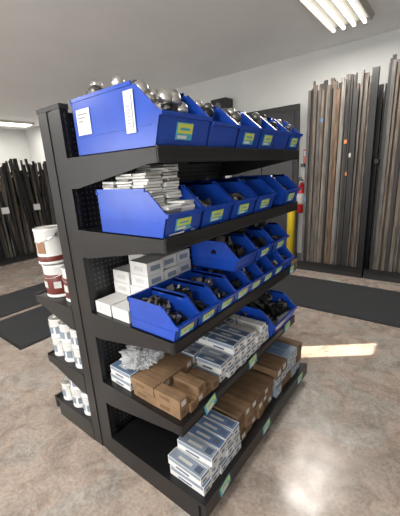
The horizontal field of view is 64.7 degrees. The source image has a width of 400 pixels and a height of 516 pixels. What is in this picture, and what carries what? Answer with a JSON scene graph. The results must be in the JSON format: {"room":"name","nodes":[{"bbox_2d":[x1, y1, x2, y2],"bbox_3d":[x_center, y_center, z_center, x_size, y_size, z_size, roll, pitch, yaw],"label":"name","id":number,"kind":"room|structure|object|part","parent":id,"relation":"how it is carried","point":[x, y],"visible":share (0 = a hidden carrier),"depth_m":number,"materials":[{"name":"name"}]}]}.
{"room":"hardware store","nodes":[
{"label":"hardware store","id":0,"kind":"room"},
{"bbox_2d":[0,128,30,171],"bbox_3d":[-8.267,-1.399,6.806,0.150,3.070,9.300,9,19,37],"label":"wall","id":1,"kind":"structure","parent":0,"point":[13,142],"depth_m":9.66,"materials":[{"name":"white paint"}]},
{"bbox_2d":[0,257,399,515],"bbox_3d":[-3.058,0.900,3.339,13.100,0.100,9.600,9,19,37],"label":"floor","id":2,"kind":"structure","parent":0,"point":[333,449],"depth_m":1.84,"materials":[{"name":"concrete"}]},
{"bbox_2d":[0,282,46,317],"bbox_3d":[-1.862,0.334,4.934,0.810,0.008,3.010,9,19,37],"label":"rubber floor mat","id":3,"kind":"object","parent":2,"relation":"on","point":[19,300],"visible":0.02,"depth_m":4.21,"materials":[{"name":"black rubber"}]},
{"bbox_2d":[0,305,52,349],"bbox_3d":[-1.428,0.568,3.996,0.880,0.008,2.010,9,19,37],"label":"rubber floor mat","id":4,"kind":"object","parent":2,"relation":"on","point":[23,330],"visible":0.29,"depth_m":3.40,"materials":[{"name":"black rubber"}]},
{"bbox_2d":[0,158,56,265],"bbox_3d":[-3.764,-0.955,6.287,0.600,1.984,3.626,9,19,37],"label":"rack","id":5,"kind":"object","parent":2,"relation":"on","point":[26,201],"visible":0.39,"depth_m":6.37,"materials":[{"name":"black metal"}]},
{"bbox_2d":[35,103,306,515],"bbox_3d":[-0.140,0.091,2.008,1.270,1.835,1.248,9,19,37],"label":"shelving unit","id":6,"kind":"object","parent":2,"relation":"on","point":[90,255],"visible":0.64,"depth_m":1.55,"materials":[{"name":"black metal"}]},
{"bbox_2d":[42,262,65,297],"bbox_3d":[-0.840,0.117,1.890,0.176,0.195,0.168,9,19,37],"label":"paint can","id":7,"kind":"object","parent":6,"relation":"on","point":[52,274],"visible":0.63,"depth_m":1.82,"materials":[{"name":"plastic"}]},
{"bbox_2d":[32,225,63,264],"bbox_3d":[-0.875,-0.080,1.855,0.177,0.205,0.168,9,19,37],"label":"paint can","id":8,"kind":"object","parent":7,"relation":"on","point":[47,241],"visible":0.85,"depth_m":1.79,"materials":[{"name":"white plastic"},{"name":"dark red plastic"}]},
{"bbox_2d":[52,337,63,355],"bbox_3d":[-0.881,0.545,2.021,0.116,0.125,0.111,9,19,37],"label":"paint can","id":9,"kind":"object","parent":6,"relation":"on","point":[57,343],"visible":0.5,"depth_m":1.97,"materials":[{"name":"metal"}]},
{"bbox_2d":[48,314,60,337],"bbox_3d":[-0.888,0.425,1.986,0.112,0.125,0.112,-12,17,-28],"label":"paint can","id":10,"kind":"object","parent":9,"relation":"on","point":[53,320],"visible":0.62,"depth_m":1.94,"materials":[{"name":"metal"}]},
{"bbox_2d":[61,265,70,301],"bbox_3d":[-0.689,0.133,1.800,0.175,0.195,0.168,9,19,37],"label":"paint can","id":11,"kind":"object","parent":6,"relation":"on","point":[64,279],"visible":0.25,"depth_m":1.74,"materials":[{"name":"plastic"}]},
{"bbox_2d":[61,376,71,400],"bbox_3d":[-0.864,0.863,2.109,0.115,0.125,0.112,9,19,37],"label":"paint can","id":12,"kind":"object","parent":6,"relation":"on","point":[66,390],"visible":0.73,"depth_m":2.06,"materials":[{"name":"metal"}]},
{"bbox_2d":[62,343,74,361],"bbox_3d":[-0.786,0.560,1.948,0.111,0.125,0.112,-9,16,-20],"label":"paint can","id":13,"kind":"object","parent":6,"relation":"on","point":[67,348],"visible":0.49,"depth_m":1.90,"materials":[{"name":"plastic"}]},
{"bbox_2d":[58,320,70,343],"bbox_3d":[-0.793,0.439,1.915,0.115,0.125,0.112,9,19,37],"label":"paint can","id":14,"kind":"object","parent":13,"relation":"on","point":[64,331],"visible":0.59,"depth_m":1.87,"materials":[{"name":"plastic"}]},
{"bbox_2d":[71,390,82,407],"bbox_3d":[-0.768,0.877,2.037,0.116,0.125,0.111,9,19,37],"label":"paint can","id":15,"kind":"object","parent":6,"relation":"on","point":[76,395],"visible":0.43,"depth_m":1.99,"materials":[{"name":"plastic"}]},
{"bbox_2d":[68,378,79,390],"bbox_3d":[-0.775,0.756,2.002,0.111,0.125,0.112,-8,16,-18],"label":"paint can","id":16,"kind":"object","parent":15,"relation":"on","point":[73,386],"visible":0.09,"depth_m":1.97,"materials":[{"name":"plastic"}]},
{"bbox_2d":[73,349,82,368],"bbox_3d":[-0.691,0.574,1.876,0.112,0.125,0.112,-9,16,-21],"label":"paint can","id":17,"kind":"object","parent":6,"relation":"on","point":[76,353],"visible":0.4,"depth_m":1.83,"materials":[{"name":"plastic"}]},
{"bbox_2d":[69,328,78,349],"bbox_3d":[-0.699,0.453,1.842,0.112,0.125,0.112,-9,16,-21],"label":"paint can","id":18,"kind":"object","parent":17,"relation":"on","point":[72,333],"visible":0.38,"depth_m":1.80,"materials":[{"name":"plastic"}]},
{"bbox_2d":[81,396,90,415],"bbox_3d":[-0.672,0.892,1.963,0.111,0.125,0.112,-10,17,-24],"label":"paint can","id":19,"kind":"object","parent":6,"relation":"on","point":[85,402],"visible":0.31,"depth_m":1.92,"materials":[{"name":"metal"}]},
{"bbox_2d":[80,390,87,397],"bbox_3d":[-0.680,0.770,1.931,0.118,0.125,0.111,9,19,37],"label":"paint can","id":20,"kind":"object","parent":19,"relation":"on","point":[83,395],"visible":0.04,"depth_m":1.90,"materials":[{"name":"metal"}]},
{"bbox_2d":[95,293,130,323],"bbox_3d":[-0.381,0.238,1.533,0.249,0.059,0.120,9,19,37],"label":"cartons","id":21,"kind":"object","parent":6,"relation":"on","point":[114,305],"visible":0.71,"depth_m":1.50},
{"bbox_2d":[110,347,165,390],"bbox_3d":[-0.315,0.576,1.716,0.178,0.095,0.295,9,19,37],"label":"cartons","id":22,"kind":"object","parent":6,"relation":"on","point":[140,358],"visible":0.68,"depth_m":1.65,"materials":[{"name":"blue"}]},
{"bbox_2d":[69,75,212,156],"bbox_3d":[-0.234,-0.567,1.241,0.503,0.287,0.289,9,19,37],"label":"plastic storage bin","id":23,"kind":"object","parent":6,"relation":"on","point":[118,117],"depth_m":1.14,"materials":[{"name":"blue plastic"}]},
{"bbox_3d":[-0.252,-0.609,1.250,0.411,0.214,0.280,9,19,37],"label":"steel ball caps","id":24,"kind":"part","parent":23,"relation":"part of","materials":[{"name":"silver metal"}]},
{"bbox_2d":[95,185,204,238],"bbox_3d":[-0.204,-0.198,1.287,0.403,0.179,0.211,9,19,37],"label":"plastic storage bin","id":25,"kind":"object","parent":6,"relation":"on","point":[132,212],"visible":0.94,"depth_m":1.20,"materials":[{"name":"blue plastic"}]},
{"bbox_2d":[102,164,194,235],"bbox_3d":[-0.210,-0.241,1.275,0.364,0.260,0.198,9,19,37],"label":"packages","id":26,"kind":"object","parent":25,"relation":"in","point":[160,184],"visible":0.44,"depth_m":1.21,"materials":[{"name":"metal"}]},
{"bbox_2d":[113,248,190,296],"bbox_3d":[-0.244,0.093,1.674,0.270,0.249,0.322,9,19,37],"label":"cartons","id":27,"kind":"object","parent":6,"relation":"on","point":[144,271],"visible":0.67,"depth_m":1.56},
{"bbox_2d":[127,287,200,341],"bbox_3d":[-0.153,0.234,1.344,0.288,0.141,0.144,9,19,37],"label":"plastic storage bin","id":28,"kind":"object","parent":6,"relation":"on","point":[145,316],"visible":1,"depth_m":1.32,"materials":[{"name":"blue plastic"}]},
{"bbox_2d":[142,294,188,325],"bbox_3d":[-0.162,0.231,1.342,0.244,0.140,0.127,9,19,37],"label":"fittings","id":29,"kind":"object","parent":28,"relation":"in","point":[177,317],"visible":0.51,"depth_m":1.33,"materials":[{"name":"black metal"}]},
{"bbox_2d":[131,353,218,419],"bbox_3d":[-0.118,0.607,1.558,0.328,0.096,0.291,9,19,37],"label":"stack","id":30,"kind":"object","parent":6,"relation":"in","point":[171,383],"visible":0.98,"depth_m":1.50,"materials":[{"name":"cardboard"}]},
{"bbox_2d":[151,277,220,326],"bbox_3d":[-0.064,0.199,1.454,0.288,0.141,0.144,9,19,37],"label":"plastic storage bin","id":31,"kind":"object","parent":6,"relation":"on","point":[200,292],"visible":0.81,"depth_m":1.46,"materials":[{"name":"blue plastic"}]},
{"bbox_2d":[166,284,208,311],"bbox_3d":[-0.070,0.194,1.455,0.247,0.142,0.124,9,19,37],"label":"fittings","id":32,"kind":"object","parent":31,"relation":"in","point":[199,305],"visible":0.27,"depth_m":1.42,"materials":[{"name":"black metal"}]},
{"bbox_2d":[186,246,197,268],"bbox_3d":[-0.020,0.011,1.992,0.220,0.212,0.244,9,19,37],"label":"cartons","id":33,"kind":"object","parent":6,"relation":"on","point":[189,247],"visible":0.02,"depth_m":1.86},
{"bbox_2d":[180,347,225,382],"bbox_3d":[-0.008,0.559,1.693,0.325,0.105,0.052,9,19,37],"label":"cartons","id":34,"kind":"object","parent":6,"relation":"on","point":[215,366],"visible":0.74,"depth_m":1.63,"materials":[{"name":"blue"}]},
{"bbox_2d":[168,409,240,495],"bbox_3d":[0.028,0.944,1.577,0.219,0.152,0.326,9,19,37],"label":"cartons","id":35,"kind":"object","parent":6,"relation":"on","point":[199,457],"visible":0.98,"depth_m":1.51,"materials":[{"name":"blue"}]},
{"bbox_2d":[175,182,233,227],"bbox_3d":[-0.070,-0.251,1.453,0.403,0.179,0.211,9,19,37],"label":"plastic storage bin","id":36,"kind":"object","parent":6,"relation":"on","point":[219,210],"depth_m":1.42,"materials":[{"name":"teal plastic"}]},
{"bbox_3d":[-0.076,-0.254,1.463,0.353,0.170,0.192,9,19,37],"label":"steel latch hardware","id":37,"kind":"part","parent":36,"relation":"part of","materials":[{"name":"silver metal"}]},
{"bbox_2d":[173,270,236,313],"bbox_3d":[0.025,0.163,1.565,0.288,0.141,0.144,9,19,37],"label":"plastic storage bin","id":38,"kind":"object","parent":6,"relation":"on","point":[220,282],"visible":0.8,"depth_m":1.57,"materials":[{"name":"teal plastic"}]},
{"bbox_2d":[191,276,226,299],"bbox_3d":[0.020,0.160,1.568,0.244,0.136,0.138,9,19,37],"label":"fittings","id":39,"kind":"object","parent":38,"relation":"in","point":[209,282],"visible":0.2,"depth_m":1.55,"materials":[{"name":"black metal"}]},
{"bbox_2d":[194,100,240,147],"bbox_3d":[-0.071,-0.605,1.423,0.473,0.247,0.206,9,19,37],"label":"plastic storage bin","id":40,"kind":"object","parent":6,"relation":"on","point":[223,130],"depth_m":1.32,"materials":[{"name":"blue plastic"}]},
{"bbox_3d":[-0.097,-0.650,1.411,0.382,0.152,0.167,9,19,37],"label":"steel ball caps","id":41,"kind":"part","parent":40,"relation":"part of","materials":[{"name":"silver metal"}]},
{"bbox_2d":[179,179,257,219],"bbox_3d":[0.068,-0.306,1.624,0.403,0.179,0.214,9,19,37],"label":"plastic storage bin","id":42,"kind":"object","parent":6,"relation":"on","point":[242,207],"depth_m":1.59,"materials":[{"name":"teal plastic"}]},
{"bbox_3d":[0.058,-0.307,1.634,0.358,0.167,0.211,9,19,37],"label":"steel latch hardware","id":43,"kind":"part","parent":42,"relation":"part of","materials":[{"name":"silver metal"}]},
{"bbox_2d":[189,324,251,377],"bbox_3d":[0.076,0.497,1.812,0.369,0.152,0.244,9,19,37],"label":"cartons","id":44,"kind":"object","parent":6,"relation":"on","point":[232,345],"visible":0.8,"depth_m":1.73,"materials":[{"name":"blue"}]},
{"bbox_2d":[191,266,251,302],"bbox_3d":[0.114,0.128,1.675,0.288,0.141,0.144,9,19,37],"label":"plastic storage bin","id":45,"kind":"object","parent":6,"relation":"on","point":[242,291],"visible":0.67,"depth_m":1.66,"materials":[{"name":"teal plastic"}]},
{"bbox_2d":[207,269,241,289],"bbox_3d":[0.111,0.122,1.680,0.244,0.141,0.121,9,19,37],"label":"fittings","id":46,"kind":"object","parent":45,"relation":"in","point":[236,283],"visible":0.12,"depth_m":1.65,"materials":[{"name":"black metal"}]},
{"bbox_2d":[203,105,263,147],"bbox_3d":[0.057,-0.654,1.582,0.473,0.241,0.206,9,19,37],"label":"plastic storage bin","id":47,"kind":"object","parent":6,"relation":"on","point":[248,136],"depth_m":1.48,"materials":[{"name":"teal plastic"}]},
{"bbox_3d":[0.031,-0.690,1.585,0.383,0.170,0.173,9,19,37],"label":"steel ball caps","id":48,"kind":"part","parent":47,"relation":"part of","materials":[{"name":"silver metal"}]},
{"bbox_2d":[204,177,276,212],"bbox_3d":[0.204,-0.361,1.792,0.403,0.179,0.211,9,19,37],"label":"plastic storage bin","id":49,"kind":"object","parent":6,"relation":"on","point":[257,186],"visible":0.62,"depth_m":1.77,"materials":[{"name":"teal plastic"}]},
{"bbox_2d":[211,370,272,442],"bbox_3d":[0.183,0.837,1.921,0.387,0.157,0.402,9,19,37],"label":"stack","id":50,"kind":"object","parent":6,"relation":"in","point":[246,401],"visible":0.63,"depth_m":1.80,"materials":[{"name":"cardboard"}]},
{"bbox_2d":[221,314,268,354],"bbox_3d":[0.225,0.446,1.995,0.367,0.137,0.227,9,19,37],"label":"cartons","id":51,"kind":"object","parent":6,"relation":"on","point":[258,329],"visible":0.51,"depth_m":1.91,"materials":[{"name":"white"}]},
{"bbox_2d":[223,108,278,148],"bbox_3d":[0.174,-0.699,1.727,0.473,0.238,0.171,9,19,37],"label":"plastic storage bin","id":52,"kind":"object","parent":6,"relation":"on","point":[267,137],"depth_m":1.63,"materials":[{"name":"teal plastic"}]},
{"bbox_3d":[0.152,-0.736,1.737,0.382,0.172,0.143,10,20,39],"label":"steel ball caps","id":53,"kind":"part","parent":52,"relation":"part of","materials":[{"name":"silver metal"}]},
{"bbox_2d":[241,263,264,292],"bbox_3d":[0.203,0.092,1.785,0.288,0.141,0.144,9,19,37],"label":"plastic storage bin","id":54,"kind":"object","parent":6,"relation":"on","point":[256,273],"visible":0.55,"depth_m":1.76,"materials":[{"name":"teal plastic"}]},
{"bbox_2d":[191,233,258,271],"bbox_3d":[0.132,-0.039,1.719,0.313,0.151,0.206,9,19,37],"label":"plastic storage bin","id":55,"kind":"object","parent":54,"relation":"on","point":[224,259],"visible":0.75,"depth_m":1.66,"materials":[{"name":"blue plastic"}]},
{"bbox_2d":[210,233,246,257],"bbox_3d":[0.121,-0.058,1.713,0.267,0.182,0.209,9,19,37],"label":"fittings","id":56,"kind":"object","parent":55,"relation":"in","point":[236,249],"visible":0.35,"depth_m":1.67,"materials":[{"name":"metal"}]},
{"bbox_2d":[242,268,254,280],"bbox_3d":[0.197,0.086,1.786,0.244,0.142,0.120,9,19,37],"label":"fittings","id":57,"kind":"object","parent":54,"relation":"in","point":[248,274],"visible":0.06,"depth_m":1.75,"materials":[{"name":"black metal"}]},
{"bbox_2d":[254,256,275,283],"bbox_3d":[0.292,0.057,1.895,0.288,0.141,0.144,9,19,37],"label":"plastic storage bin","id":58,"kind":"object","parent":6,"relation":"on","point":[264,262],"visible":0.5,"depth_m":1.88,"materials":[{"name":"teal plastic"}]},
{"bbox_2d":[232,227,274,261],"bbox_3d":[0.260,-0.090,1.878,0.313,0.151,0.206,9,19,37],"label":"plastic storage bin","id":59,"kind":"object","parent":58,"relation":"on","point":[265,250],"visible":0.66,"depth_m":1.87,"materials":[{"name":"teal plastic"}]},
{"bbox_2d":[230,228,265,247],"bbox_3d":[0.253,-0.111,1.877,0.267,0.183,0.192,9,19,37],"label":"fittings","id":60,"kind":"object","parent":59,"relation":"in","point":[258,243],"visible":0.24,"depth_m":1.85,"materials":[{"name":"metal"}]},
{"bbox_2d":[229,174,300,205],"bbox_3d":[0.420,-0.447,2.060,0.403,0.179,0.211,9,19,37],"label":"plastic storage bin","id":61,"kind":"object","parent":6,"relation":"on","point":[283,196],"visible":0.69,"depth_m":1.93,"materials":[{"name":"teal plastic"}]},
{"bbox_2d":[235,289,297,336],"bbox_3d":[0.423,0.358,2.198,0.393,0.176,0.351,9,19,37],"label":"plastic storage bin","id":62,"kind":"object","parent":6,"relation":"on","point":[253,313],"visible":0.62,"depth_m":2.06,"materials":[{"name":"blue plastic"}]},
{"bbox_2d":[243,290,290,324],"bbox_3d":[0.412,0.326,2.194,0.364,0.230,0.375,9,19,37],"label":"fittings","id":63,"kind":"object","parent":62,"relation":"in","point":[275,311],"visible":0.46,"depth_m":2.15,"materials":[{"name":"metal"}]},
{"bbox_2d":[241,111,291,149],"bbox_3d":[0.281,-0.744,1.859,0.473,0.244,0.171,9,19,37],"label":"plastic storage bin","id":64,"kind":"object","parent":6,"relation":"on","point":[281,139],"depth_m":1.77,"materials":[{"name":"blue plastic"}]},
{"bbox_3d":[0.262,-0.778,1.857,0.374,0.176,0.138,9,19,37],"label":"steel ball caps","id":65,"kind":"part","parent":64,"relation":"part of","materials":[{"name":"silver metal"}]},
{"bbox_2d":[250,336,301,397],"bbox_3d":[0.434,0.714,2.243,0.432,0.196,0.418,9,19,37],"label":"cartons","id":66,"kind":"object","parent":6,"relation":"on","point":[281,361],"visible":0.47,"depth_m":2.08,"materials":[{"name":"blue"}]},
{"bbox_2d":[266,251,285,276],"bbox_3d":[0.381,0.021,2.005,0.288,0.141,0.144,9,19,37],"label":"plastic storage bin","id":67,"kind":"object","parent":6,"relation":"on","point":[275,256],"visible":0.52,"depth_m":1.99,"materials":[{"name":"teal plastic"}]},
{"bbox_2d":[255,222,289,252],"bbox_3d":[0.388,-0.141,2.036,0.313,0.151,0.206,9,19,37],"label":"plastic storage bin","id":68,"kind":"object","parent":67,"relation":"on","point":[275,229],"visible":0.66,"depth_m":2.04,"materials":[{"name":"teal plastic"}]},
{"bbox_2d":[248,221,280,240],"bbox_3d":[0.380,-0.161,2.037,0.272,0.179,0.197,9,19,37],"label":"fittings","id":69,"kind":"object","parent":68,"relation":"in","point":[261,224],"visible":0.16,"depth_m":2.04,"materials":[{"name":"metal"}]},
{"bbox_2d":[277,246,294,269],"bbox_3d":[0.470,-0.014,2.115,0.288,0.141,0.144,9,19,37],"label":"plastic storage bin","id":70,"kind":"object","parent":6,"relation":"on","point":[284,251],"visible":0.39,"depth_m":2.10,"materials":[{"name":"blue plastic"}]},
{"bbox_2d":[271,117,302,149],"bbox_3d":[0.387,-0.785,1.991,0.473,0.240,0.171,9,19,37],"label":"plastic storage bin","id":71,"kind":"object","parent":6,"relation":"on","point":[294,138],"depth_m":1.90,"materials":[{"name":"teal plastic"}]},
{"bbox_3d":[0.372,-0.828,1.990,0.387,0.154,0.141,9,19,37],"label":"steel ball caps","id":72,"kind":"part","parent":71,"relation":"part of","materials":[{"name":"silver metal"}]},
{"bbox_2d":[287,211,294,262],"bbox_3d":[1.420,-0.375,4.944,0.220,1.000,0.220,9,19,37],"label":"bollard","id":73,"kind":"object","parent":2,"relation":"on","point":[291,215],"visible":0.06,"depth_m":4.89,"materials":[{"name":"metal"}]},
{"bbox_2d":[270,275,399,327],"bbox_3d":[1.472,0.430,3.882,5.450,0.008,0.980,9,19,37],"label":"rubber floor mat","id":74,"kind":"object","parent":2,"relation":"on","point":[376,305],"visible":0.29,"depth_m":3.67,"materials":[{"name":"black rubber"}]},
{"bbox_2d":[296,66,383,277],"bbox_3d":[1.907,-1.094,4.411,0.910,2.612,0.460,9,19,37],"label":"rack","id":75,"kind":"object","parent":2,"relation":"on","point":[344,119],"visible":1,"depth_m":4.27,"materials":[{"name":"black"}]},
{"bbox_2d":[363,54,399,283],"bbox_3d":[2.608,-1.038,3.863,0.830,2.717,0.460,9,19,37],"label":"rack","id":76,"kind":"object","parent":2,"relation":"on","point":[384,264],"visible":1,"depth_m":3.97,"materials":[{"name":"black"}]},
{"bbox_2d":[0,0,399,129],"bbox_3d":[-3.235,-2.152,2.498,13.100,0.100,9.600,9,19,37],"label":"ceiling","id":77,"kind":"structure","parent":0,"point":[51,51],"depth_m":3.85,"materials":[{"name":"white paint"}]},
{"bbox_2d":[0,120,34,127],"bbox_3d":[-5.254,-3.507,8.198,0.500,0.084,1.700,9,19,37],"label":"fluorescent ceiling light","id":78,"kind":"object","parent":77,"relation":"attached to","point":[2,122],"visible":1,"depth_m":8.43,"materials":[{"name":"grey plastic"}]},
{"bbox_2d":[298,0,374,34],"bbox_3d":[1.347,-2.501,3.151,0.500,0.084,1.200,9,19,37],"label":"fluorescent ceiling light","id":79,"kind":"object","parent":77,"relation":"attached to","point":[332,14],"visible":1,"depth_m":3.26,"materials":[{"name":"grey plastic"}]},
{"bbox_2d":[25,29,399,260],"bbox_3d":[-0.267,-1.776,6.484,13.100,3.070,0.150,9,19,37],"label":"wall","id":80,"kind":"structure","parent":0,"point":[286,82],"depth_m":4.80,"materials":[{"name":"white paint"}]},
{"bbox_2d":[211,97,232,108],"bbox_3d":[0.381,-2.577,5.428,0.300,0.260,0.265,9,19,37],"label":"wall speaker","id":81,"kind":"object","parent":80,"relation":"attached to","point":[225,102],"visible":0.49,"depth_m":5.30,"materials":[{"name":"black plastic"}]},
{"bbox_2d":[232,103,299,258],"bbox_3d":[1.064,-1.219,5.408,1.230,2.420,0.097,9,19,37],"label":"door","id":82,"kind":"structure","parent":80,"relation":"in","point":[290,114],"depth_m":5.06,"materials":[{"name":"black"}]},
{"bbox_2d":[296,177,303,212],"bbox_3d":[1.583,-0.989,4.974,0.269,0.549,0.162,-12,17,-27],"label":"fire extinguisher","id":83,"kind":"object","parent":80,"relation":"attached to","point":[300,195],"visible":0.56,"depth_m":4.93,"materials":[{"name":"red metal"}]},
{"bbox_2d":[303,149,305,162],"bbox_3d":[1.650,-1.561,4.903,0.100,0.240,0.004,9,19,37],"label":"fire extinguisher sign","id":84,"kind":"object","parent":80,"relation":"attached to","point":[304,150],"visible":0.29,"depth_m":4.91,"materials":[{"name":"red plastic"}]}
]}

